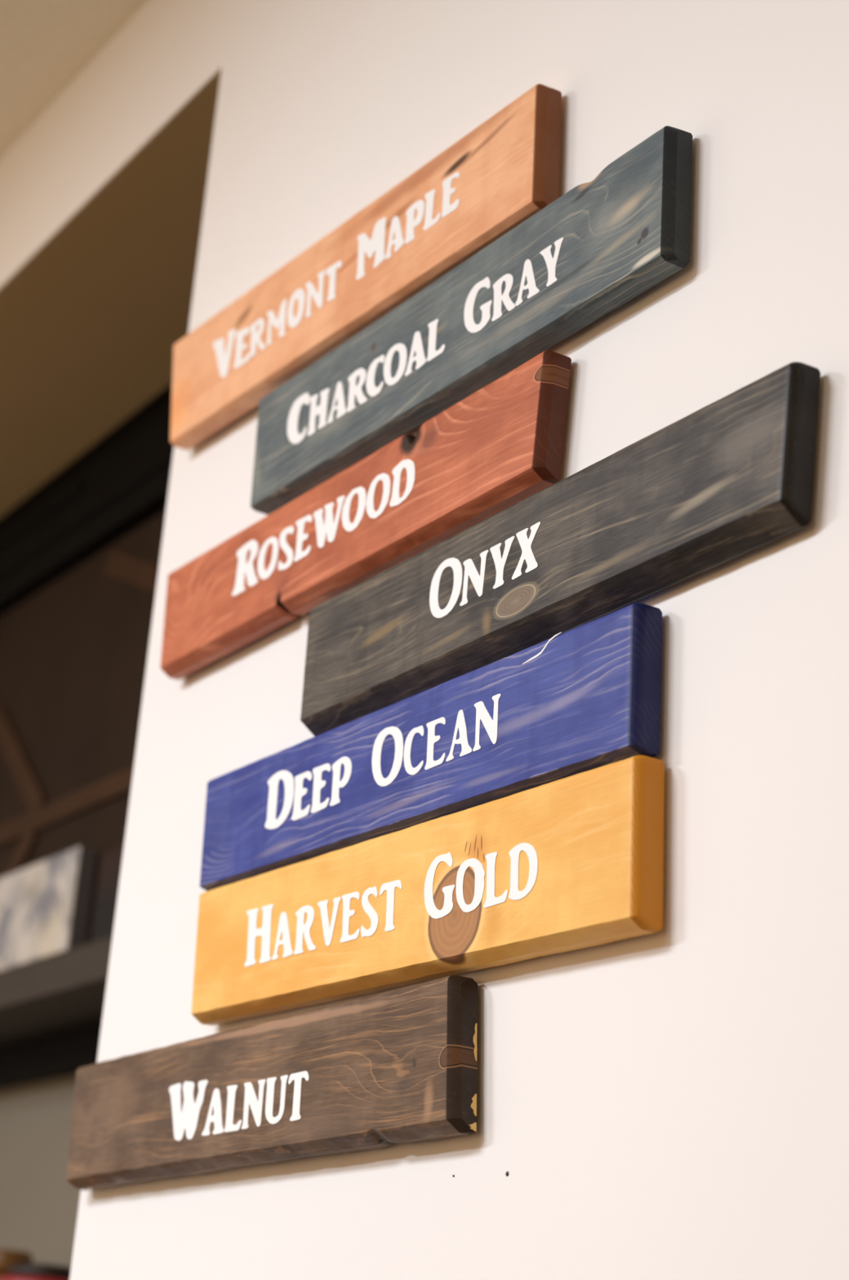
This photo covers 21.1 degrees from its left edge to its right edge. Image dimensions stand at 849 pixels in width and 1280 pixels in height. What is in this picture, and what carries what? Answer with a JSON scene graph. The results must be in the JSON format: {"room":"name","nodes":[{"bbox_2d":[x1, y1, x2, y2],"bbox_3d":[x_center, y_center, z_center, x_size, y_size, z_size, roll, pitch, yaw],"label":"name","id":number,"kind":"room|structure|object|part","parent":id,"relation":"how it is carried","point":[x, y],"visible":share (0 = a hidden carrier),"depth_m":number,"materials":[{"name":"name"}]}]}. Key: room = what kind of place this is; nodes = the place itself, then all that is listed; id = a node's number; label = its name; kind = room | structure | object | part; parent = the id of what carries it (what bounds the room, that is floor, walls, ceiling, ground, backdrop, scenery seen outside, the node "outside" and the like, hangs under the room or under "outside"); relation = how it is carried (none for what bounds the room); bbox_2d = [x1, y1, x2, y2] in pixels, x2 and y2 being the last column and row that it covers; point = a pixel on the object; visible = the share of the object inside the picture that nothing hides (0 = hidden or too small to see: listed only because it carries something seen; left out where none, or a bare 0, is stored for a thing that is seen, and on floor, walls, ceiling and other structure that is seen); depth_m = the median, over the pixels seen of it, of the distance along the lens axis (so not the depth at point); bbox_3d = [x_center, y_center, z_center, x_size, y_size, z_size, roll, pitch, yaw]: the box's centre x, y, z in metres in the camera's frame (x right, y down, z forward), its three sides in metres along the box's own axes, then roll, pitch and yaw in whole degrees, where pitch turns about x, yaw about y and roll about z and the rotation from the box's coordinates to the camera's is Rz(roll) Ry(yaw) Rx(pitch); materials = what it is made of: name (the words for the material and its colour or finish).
{"room":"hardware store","nodes":[
{"label":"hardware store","id":0,"kind":"room"},
{"bbox_2d":[0,1073,80,1266],"bbox_3d":[-0.786,1.206,4.593,0.080,3.626,3.660,16,-22,-29],"label":"wall","id":1,"kind":"structure","parent":0,"point":[39,1207],"depth_m":4.56,"materials":[{"name":"beige paint"}]},
{"bbox_2d":[0,383,173,1088],"bbox_3d":[-0.841,0.198,4.828,0.251,1.430,3.100,16,-22,-29],"label":"wall shelf unit","id":2,"kind":"object","parent":1,"relation":"attached to","point":[80,553],"visible":0.25,"depth_m":4.41,"materials":[{"name":"black wood"}]},
{"bbox_3d":[-1.211,-0.072,5.354,0.008,0.017,1.980,16,-22,-29],"label":"trim rail","id":3,"kind":"part","parent":2,"relation":"part of","materials":[{"name":"black wood"}]},
{"bbox_2d":[0,845,97,971],"bbox_3d":[-0.788,0.543,4.358,0.040,0.191,0.656,16,-22,-29],"label":"picture frame","id":4,"kind":"object","parent":2,"relation":"on","point":[46,904],"visible":0.87,"depth_m":4.18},
{"bbox_3d":[-0.810,0.862,4.653,0.055,0.070,3.100,16,-22,-29],"label":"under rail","id":5,"kind":"part","parent":2,"relation":"part of","materials":[{"name":"black wood"}]},
{"bbox_3d":[-0.834,0.350,4.788,0.205,0.832,3.100,16,-22,-29],"label":"panel","id":6,"kind":"part","parent":2,"relation":"part of","materials":[{"name":"brown wood"}]},
{"bbox_3d":[-0.918,-0.138,4.876,0.008,0.024,3.100,16,-22,-29],"label":"trim rail","id":7,"kind":"part","parent":2,"relation":"part of","materials":[{"name":"black wood"}]},
{"bbox_2d":[91,844,124,942],"bbox_3d":[-0.531,0.443,3.968,0.030,0.165,0.130,16,-22,-29],"label":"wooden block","id":8,"kind":"object","parent":2,"relation":"on","point":[111,861],"visible":0.37,"depth_m":3.97,"materials":[{"name":"wood"}]},
{"bbox_2d":[0,0,146,157],"bbox_3d":[-1.818,-1.748,1.985,5.740,0.080,8.400,16,-22,-29],"label":"ceiling","id":9,"kind":"structure","parent":0,"point":[45,45],"depth_m":3.78,"materials":[{"name":"beige paint"}]},
{"bbox_2d":[0,0,848,1279],"bbox_3d":[0.032,0.537,2.469,0.405,3.626,8.300,16,-22,-29],"label":"wall","id":10,"kind":"structure","parent":0,"point":[672,1103],"depth_m":2.14,"materials":[{"name":"beige paint"}]},
{"bbox_2d":[66,974,478,1190],"bbox_3d":[-0.187,0.484,2.418,0.036,0.159,0.861,16,-22,-29],"label":"board","id":11,"kind":"object","parent":10,"relation":"attached to","point":[399,1065],"visible":1,"depth_m":2.31,"materials":[{"name":"brown wood"}]},
{"bbox_2d":[160,350,571,679],"bbox_3d":[-0.095,-0.116,2.551,0.036,0.143,0.842,16,-22,-29],"label":"board","id":12,"kind":"object","parent":10,"relation":"attached to","point":[500,446],"visible":0.99,"depth_m":2.46,"materials":[{"name":"red wood"}]},
{"bbox_2d":[169,84,561,450],"bbox_3d":[-0.100,-0.418,2.707,0.036,0.176,0.876,16,-22,-29],"label":"board","id":13,"kind":"object","parent":10,"relation":"attached to","point":[505,171],"visible":0.98,"depth_m":2.61,"materials":[{"name":"brown wood"}]},
{"bbox_2d":[191,755,664,1025],"bbox_3d":[-0.028,0.266,2.249,0.036,0.156,0.832,16,-22,-29],"label":"board","id":14,"kind":"object","parent":10,"relation":"attached to","point":[574,862],"visible":1,"depth_m":2.14,"materials":[{"name":"yellow wood"}]},
{"bbox_2d":[199,602,662,891],"bbox_3d":[-0.024,0.131,2.308,0.036,0.139,0.829,16,-22,-29],"label":"board","id":15,"kind":"object","parent":10,"relation":"attached to","point":[585,697],"visible":0.98,"depth_m":2.20,"materials":[{"name":"blue wood"}]},
{"bbox_2d":[250,125,693,515],"bbox_3d":[0.022,-0.318,2.446,0.036,0.152,0.816,16,-22,-29],"label":"board","id":16,"kind":"object","parent":10,"relation":"attached to","point":[615,236],"visible":0.99,"depth_m":2.35,"materials":[{"name":"grey wood"}]},
{"bbox_2d":[300,361,820,736],"bbox_3d":[0.096,-0.060,2.191,0.036,0.154,0.814,16,-22,-29],"label":"board","id":17,"kind":"object","parent":10,"relation":"attached to","point":[731,477],"visible":0.95,"depth_m":2.10,"materials":[{"name":"black wood"}]},
{"bbox_3d":[-2.101,1.744,0.775,5.740,0.080,8.400,16,-22,-29],"label":"floor","id":18,"kind":"structure","parent":0,"visible":0},
{"bbox_3d":[-1.070,2.147,4.045,0.475,1.448,3.300,16,-22,-29],"label":"cabinet","id":19,"kind":"object","parent":18,"relation":"on","visible":0},
{"bbox_2d":[0,1248,32,1277],"bbox_3d":[-0.784,1.271,4.145,0.132,0.312,0.132,16,-22,-29],"label":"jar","id":20,"kind":"object","parent":19,"relation":"on","point":[8,1258],"visible":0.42,"depth_m":4.15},
{"bbox_2d":[0,1262,71,1279],"bbox_3d":[-0.676,1.235,3.974,0.164,0.284,0.164,16,-22,-29],"label":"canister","id":21,"kind":"object","parent":19,"relation":"on","point":[20,1271],"visible":0.87,"depth_m":3.96,"materials":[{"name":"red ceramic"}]}
]}

